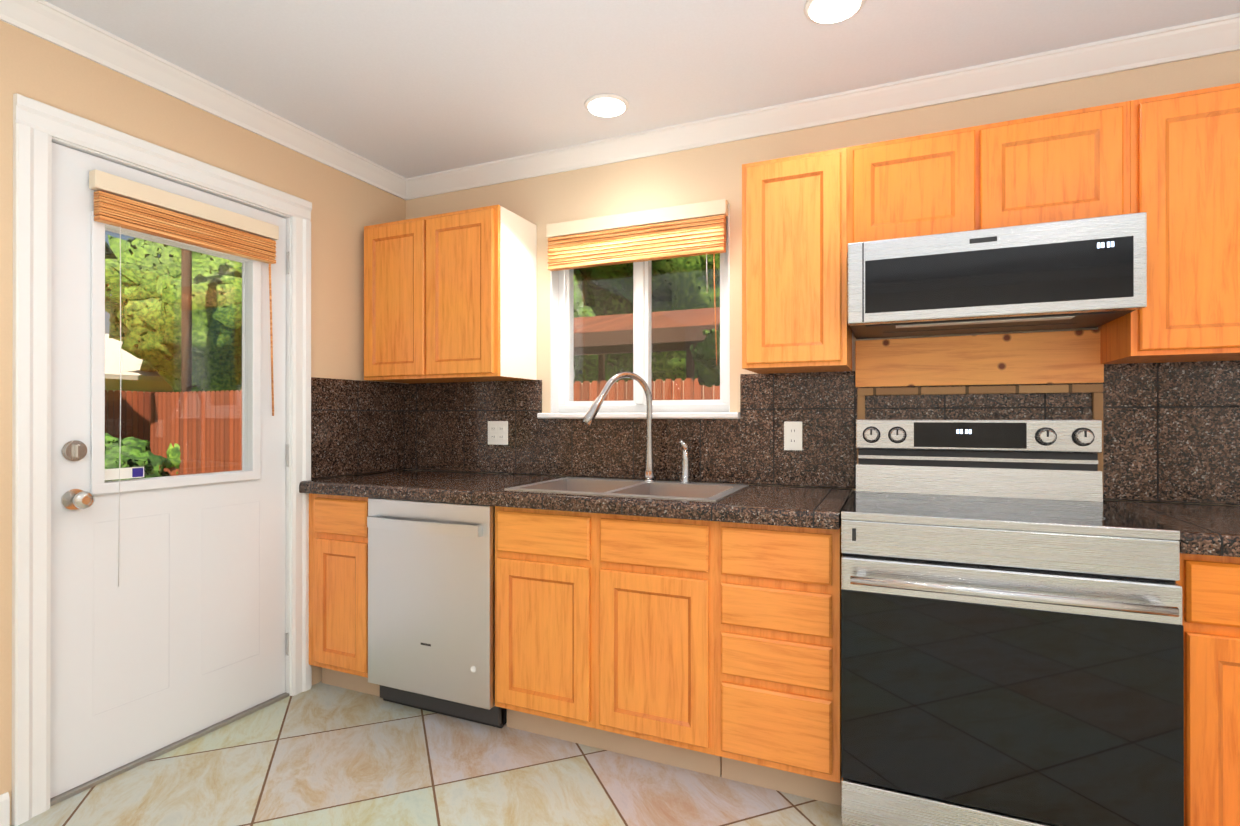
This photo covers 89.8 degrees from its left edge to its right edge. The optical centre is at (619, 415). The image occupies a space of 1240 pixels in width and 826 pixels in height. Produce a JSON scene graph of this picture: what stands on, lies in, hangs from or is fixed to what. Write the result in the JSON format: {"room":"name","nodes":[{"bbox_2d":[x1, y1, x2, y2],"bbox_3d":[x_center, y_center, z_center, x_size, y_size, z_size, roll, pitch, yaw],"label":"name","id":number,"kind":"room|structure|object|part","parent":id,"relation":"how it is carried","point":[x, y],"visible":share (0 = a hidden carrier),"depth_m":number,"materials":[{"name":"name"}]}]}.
{"room":"kitchen","nodes":[
{"label":"kitchen","id":0,"kind":"room"},
{"bbox_2d":[0,20,405,824],"bbox_3d":[-2.147,-0.019,1.125,0.159,2.410,4.750,0,0,24],"label":"wall","id":1,"kind":"structure","parent":0,"point":[358,422],"depth_m":2.53,"materials":[{"name":"paint"}]},
{"bbox_2d":[0,792,9,825],"bbox_3d":[-2.362,1.135,0.439,0.014,0.100,2.965,0,0,24],"label":"baseboard","id":2,"kind":"structure","parent":1,"relation":"attached to","point":[4,809],"depth_m":1.79,"materials":[{"name":"white paint"}]},
{"bbox_2d":[12,93,311,825],"bbox_3d":[-1.640,0.126,2.300,0.203,2.125,1.000,0,0,24],"label":"door frame","id":3,"kind":"structure","parent":1,"relation":"attached to","point":[39,128],"depth_m":1.87,"materials":[{"name":"white paint"}]},
{"bbox_2d":[50,142,288,798],"bbox_3d":[-1.602,0.167,2.289,0.073,2.016,0.823,0,0,24],"label":"entry door","id":4,"kind":"structure","parent":1,"relation":"in","point":[177,634],"depth_m":2.16,"materials":[{"name":"white paint"}]},
{"bbox_2d":[61,228,247,509],"bbox_3d":[-1.591,-0.164,2.212,0.096,0.921,0.626,0,0,24],"label":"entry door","id":5,"kind":"structure","parent":4,"relation":"attached to","point":[74,499],"depth_m":2.17,"materials":[{"name":"clear glass"}]},
{"bbox_3d":[-1.692,0.186,1.949,0.070,0.219,0.066,0,0,24],"label":"knob","id":6,"kind":"part","parent":5,"relation":"part of","materials":[{"name":"silver metal"}]},
{"bbox_3d":[-1.610,-0.201,2.280,0.007,0.846,0.516,0,0,24],"label":"glass","id":7,"kind":"part","parent":5,"relation":"part of","materials":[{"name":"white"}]},
{"bbox_2d":[89,169,278,586],"bbox_3d":[-1.557,-0.107,2.278,0.047,1.352,0.645,0,0,24],"label":"door blind","id":8,"kind":"object","parent":4,"relation":"attached to","point":[120,202],"visible":0.98,"depth_m":2.21,"materials":[{"name":"beige wood"}]},
{"bbox_3d":[-1.413,0.159,2.650,0.016,1.716,0.010,0,0,24],"label":"entry door hinge","id":9,"kind":"part","parent":4,"relation":"part of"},
{"bbox_2d":[0,0,407,197],"bbox_3d":[-2.020,-1.181,1.165,0.062,0.085,4.440,0,0,24],"label":"crown molding","id":10,"kind":"structure","parent":1,"relation":"attached to","point":[51,23],"depth_m":2.21,"materials":[{"name":"white paint"}]},
{"bbox_2d":[311,377,405,478],"bbox_3d":[-1.245,0.054,2.995,0.008,0.448,0.600,0,0,24],"label":"backsplash","id":11,"kind":"structure","parent":1,"relation":"attached to","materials":[{"name":"stone"}]},
{"bbox_2d":[10,681,843,825],"bbox_3d":[0.054,1.214,0.239,4.900,0.060,4.900,0,0,24],"label":"floor","id":12,"kind":"structure","parent":0,"point":[320,754],"depth_m":2.01,"materials":[{"name":"tile"}]},
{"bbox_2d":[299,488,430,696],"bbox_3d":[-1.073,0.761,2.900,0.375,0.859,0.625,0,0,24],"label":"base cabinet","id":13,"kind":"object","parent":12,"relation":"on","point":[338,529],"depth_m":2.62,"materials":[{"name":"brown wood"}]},
{"bbox_2d":[367,498,506,727],"bbox_3d":[-0.640,0.761,2.670,0.597,0.857,0.666,0,0,24],"label":"dishwasher","id":14,"kind":"object","parent":12,"relation":"on","point":[431,606],"visible":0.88,"depth_m":2.40,"materials":[{"name":"silver metal"}]},
{"bbox_2d":[487,500,594,746],"bbox_3d":[-0.156,0.760,2.498,0.418,0.859,0.625,0,0,24],"label":"base cabinet","id":15,"kind":"object","parent":12,"relation":"on","point":[545,553],"depth_m":2.22,"materials":[{"name":"brown wood"}]},
{"bbox_2d":[595,508,718,776],"bbox_3d":[0.229,0.760,2.329,0.422,0.859,0.625,0,0,24],"label":"base cabinet","id":16,"kind":"object","parent":12,"relation":"on","point":[685,622],"depth_m":2.05,"materials":[{"name":"brown wood"}]},
{"bbox_2d":[719,516,841,805],"bbox_3d":[0.593,0.759,2.170,0.374,0.859,0.625,0,0,24],"label":"base cabinet","id":17,"kind":"object","parent":12,"relation":"on","point":[780,580],"depth_m":1.88,"materials":[{"name":"brown wood"}]},
{"bbox_2d":[299,470,851,523],"bbox_3d":[-0.247,0.304,2.533,2.204,0.050,0.624,0,0,24],"label":"countertop","id":18,"kind":"structure","parent":17,"relation":"on","point":[753,502],"depth_m":2.23,"materials":[{"name":"brown stone"}]},
{"bbox_2d":[579,372,654,487],"bbox_3d":[0.001,0.046,2.530,0.206,0.458,0.310,0,0,24],"label":"faucet","id":19,"kind":"object","parent":18,"relation":"on","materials":[{"name":"silver metal"}]},
{"bbox_2d":[507,476,746,499],"bbox_3d":[0.038,0.373,2.421,0.821,0.195,0.500,0,0,24],"label":"sink","id":20,"kind":"object","parent":18,"relation":"in","point":[674,490],"depth_m":2.51,"materials":[{"name":"grey metal"}]},
{"bbox_2d":[679,440,690,483],"bbox_3d":[0.270,0.187,2.565,0.051,0.178,0.048,0,0,24],"label":"soap dispenser","id":21,"kind":"object","parent":18,"relation":"on","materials":[{"name":"silver metal"}]},
{"bbox_2d":[841,419,1183,825],"bbox_3d":[1.083,0.600,1.865,0.756,1.176,0.708,0,0,24],"label":"range","id":22,"kind":"object","parent":12,"relation":"on","point":[1012,640],"visible":1,"depth_m":1.62,"materials":[{"name":"silver metal"}]},
{"bbox_2d":[1176,548,1239,825],"bbox_3d":[1.645,0.758,1.708,0.384,0.859,0.625,0,0,24],"label":"base cabinet","id":23,"kind":"object","parent":12,"relation":"on","point":[1209,580],"depth_m":1.47,"materials":[{"name":"brown wood"}]},
{"bbox_2d":[1103,500,1239,551],"bbox_3d":[1.820,0.303,1.627,0.770,0.050,0.624,0,0,24],"label":"countertop","id":24,"kind":"structure","parent":23,"relation":"on","point":[1199,525],"depth_m":1.65,"materials":[{"name":"brown stone"}]},
{"bbox_2d":[44,0,1239,177],"bbox_3d":[0.054,-1.256,0.244,4.900,0.060,4.900,0,0,24],"label":"ceiling","id":25,"kind":"structure","parent":0,"point":[408,88],"depth_m":2.09,"materials":[{"name":"paint"}]},
{"bbox_2d":[584,94,628,116],"bbox_3d":[-0.052,-1.215,2.442,0.175,0.011,0.175,0,0,18],"label":"recessed light","id":26,"kind":"object","parent":25,"relation":"in","point":[603,105],"depth_m":2.42,"materials":[{"name":"white paint"}]},
{"bbox_2d":[804,0,865,23],"bbox_3d":[0.636,-1.216,1.845,0.175,0.011,0.175,0,0,18],"label":"recessed light","id":27,"kind":"object","parent":25,"relation":"in","point":[815,11],"depth_m":1.86,"materials":[{"name":"white paint"}]},
{"bbox_2d":[405,50,1239,505],"bbox_3d":[0.999,-0.016,2.395,4.900,2.410,0.197,0,0,24],"label":"wall","id":28,"kind":"structure","parent":0,"point":[1171,432],"depth_m":2.56,"materials":[{"name":"paint"}]},
{"bbox_2d":[364,217,423,383],"bbox_3d":[-0.989,-0.538,3.028,0.382,0.735,0.332,0,0,24],"label":"upper cabinet","id":29,"kind":"object","parent":28,"relation":"attached to","point":[393,251],"depth_m":2.88,"materials":[{"name":"brown wood"}]},
{"bbox_2d":[424,205,536,382],"bbox_3d":[-0.638,-0.538,2.874,0.385,0.735,0.332,0,0,24],"label":"upper cabinet","id":30,"kind":"object","parent":28,"relation":"attached to","point":[450,297],"depth_m":2.74,"materials":[{"name":"brown wood"}]},
{"bbox_2d":[488,421,507,444],"bbox_3d":[-0.595,0.082,3.022,0.116,0.114,0.009,0,0,24],"label":"electrical outlet plate","id":31,"kind":"object","parent":28,"relation":"attached to","point":[497,432],"depth_m":3.02,"materials":[{"name":"white plastic"}]},
{"bbox_2d":[546,199,727,364],"bbox_3d":[0.053,-0.548,2.723,0.844,0.675,0.042,0,0,24],"label":"window blind","id":32,"kind":"object","parent":28,"relation":"attached to","point":[693,229],"visible":1,"depth_m":2.69,"materials":[{"name":"beige wood"}]},
{"bbox_2d":[784,422,801,450],"bbox_3d":[0.685,0.079,2.461,0.070,0.114,0.009,0,0,24],"label":"electrical outlet plate","id":33,"kind":"object","parent":28,"relation":"attached to","point":[792,430],"depth_m":2.46,"materials":[{"name":"white plastic"}]},
{"bbox_2d":[742,147,851,373],"bbox_3d":[0.661,-0.539,2.304,0.355,0.735,0.332,0,0,24],"label":"upper cabinet","id":34,"kind":"object","parent":28,"relation":"attached to","point":[797,210],"depth_m":2.16,"materials":[{"name":"brown wood"}]},
{"bbox_2d":[400,13,1239,199],"bbox_3d":[0.966,-1.179,2.322,4.600,0.085,0.062,0,0,24],"label":"crown molding","id":35,"kind":"structure","parent":28,"relation":"attached to","point":[1219,35],"depth_m":2.32,"materials":[{"name":"white paint"}]},
{"bbox_2d":[406,360,1239,504],"bbox_3d":[0.589,0.053,2.514,3.736,0.448,0.008,0,0,24],"label":"backsplash","id":36,"kind":"structure","parent":28,"relation":"attached to","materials":[{"name":"stone"}]},
{"bbox_2d":[852,125,983,242],"bbox_3d":[1.000,-0.730,2.156,0.384,0.354,0.332,0,0,24],"label":"upper cabinet","id":37,"kind":"object","parent":28,"relation":"attached to","point":[933,183],"depth_m":2.00,"materials":[{"name":"brown wood"}]},
{"bbox_2d":[855,329,1103,482],"bbox_3d":[1.246,-0.013,2.209,0.766,0.544,0.020,0,0,24],"label":"board","id":38,"kind":"object","parent":28,"relation":"attached to","point":[1059,357],"visible":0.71,"depth_m":2.18,"materials":[{"name":"brown wood"}]},
{"bbox_2d":[984,99,1139,228],"bbox_3d":[1.352,-0.730,2.002,0.384,0.354,0.332,0,0,24],"label":"upper cabinet","id":39,"kind":"object","parent":28,"relation":"attached to","point":[1083,163],"depth_m":1.84,"materials":[{"name":"brown wood"}]},
{"bbox_2d":[848,212,1146,338],"bbox_3d":[1.155,-0.417,2.021,0.756,0.259,0.451,0,0,24],"label":"microwave","id":40,"kind":"object","parent":39,"relation":"attached to","point":[1079,273],"visible":1,"depth_m":1.81,"materials":[{"name":"silver metal"}]},
{"bbox_2d":[1098,83,1239,363],"bbox_3d":[1.704,-0.540,1.847,0.386,0.735,0.332,0,0,24],"label":"upper cabinet","id":41,"kind":"object","parent":28,"relation":"attached to","point":[1190,140],"depth_m":1.73,"materials":[{"name":"brown wood"}]},
{"label":"outside","id":42,"kind":"structure","parent":0,"visible":0},
{"bbox_3d":[-6.271,1.364,16.443,100.000,0.050,100.000,0,0,24],"label":"ground","id":43,"kind":"structure","parent":42,"visible":0},
{"bbox_2d":[105,242,117,258],"bbox_3d":[-11.919,-2.077,11.028,4.953,6.826,4.514,0,0,24],"label":"tree","id":44,"kind":"object","parent":43,"relation":"on","point":[109,253],"depth_m":12.07,"materials":[{"name":"green plant"}]},
{"bbox_2d":[105,433,159,474],"bbox_3d":[-7.968,0.831,9.995,1.043,1.127,1.244,0,0,24],"label":"bush","id":45,"kind":"object","parent":43,"relation":"on","point":[110,438],"depth_m":9.90,"materials":[{"name":"green plant"}]},
{"bbox_2d":[105,446,171,480],"bbox_3d":[-6.159,0.880,7.712,0.812,1.030,0.976,0,0,24],"label":"bush","id":46,"kind":"object","parent":43,"relation":"on","point":[113,463],"depth_m":7.75,"materials":[{"name":"green plant"}]},
{"bbox_2d":[105,334,172,439],"bbox_3d":[-24.932,-1.148,22.448,11.000,5.000,34.000,0,0,24],"label":"house","id":47,"kind":"structure","parent":43,"relation":"on","point":[112,355],"depth_m":24.46,"materials":[{"name":"beige"}]},
{"bbox_2d":[166,443,180,474],"bbox_3d":[-8.803,0.841,13.210,1.390,1.286,1.322,0,0,24],"label":"bush","id":48,"kind":"object","parent":43,"relation":"on","point":[174,459],"depth_m":12.71,"materials":[{"name":"green plant"}]},
{"bbox_2d":[105,235,241,391],"bbox_3d":[-16.106,-2.490,23.712,8.124,7.716,6.773,0,0,24],"label":"tree","id":49,"kind":"object","parent":43,"relation":"on","point":[169,288],"depth_m":21.21,"materials":[{"name":"green plant"}]},
{"bbox_2d":[181,249,191,392],"bbox_3d":[-13.637,-3.654,19.575,0.280,10.000,2.000,0,0,24],"label":"pole","id":50,"kind":"object","parent":43,"relation":"on","point":[185,312],"depth_m":19.46,"materials":[{"name":"brown wood"}]},
{"bbox_2d":[105,378,719,475],"bbox_3d":[-0.763,0.334,14.056,24.008,2.000,32.048,0,0,24],"label":"fence","id":51,"kind":"object","parent":43,"relation":"on","point":[199,443],"depth_m":12.47,"materials":[{"name":"brown wood"}]},
{"bbox_2d":[574,259,706,382],"bbox_3d":[0.083,-4.197,26.039,9.808,11.141,9.632,0,0,24],"label":"tree","id":52,"kind":"object","parent":43,"relation":"on","point":[627,292],"depth_m":23.59,"materials":[{"name":"green plant"}]},
{"bbox_2d":[574,307,719,399],"bbox_3d":[-0.287,-0.594,14.904,14.200,3.860,6.420,0,0,24],"label":"pergola","id":53,"kind":"object","parent":43,"relation":"on","point":[666,329],"depth_m":11.62,"materials":[{"name":"brown wood"}]},
{"bbox_2d":[624,253,719,380],"bbox_3d":[4.949,-4.253,24.057,9.262,11.244,10.361,0,0,24],"label":"tree","id":54,"kind":"object","parent":43,"relation":"on","point":[687,264],"depth_m":21.24,"materials":[{"name":"green plant"}]},
{"bbox_2d":[689,324,719,386],"bbox_3d":[0.564,0.406,3.406,0.360,1.814,0.412,0,0,24],"label":"bush","id":55,"kind":"object","parent":43,"relation":"on","point":[705,356],"depth_m":3.35,"materials":[{"name":"green plant"}]}
]}

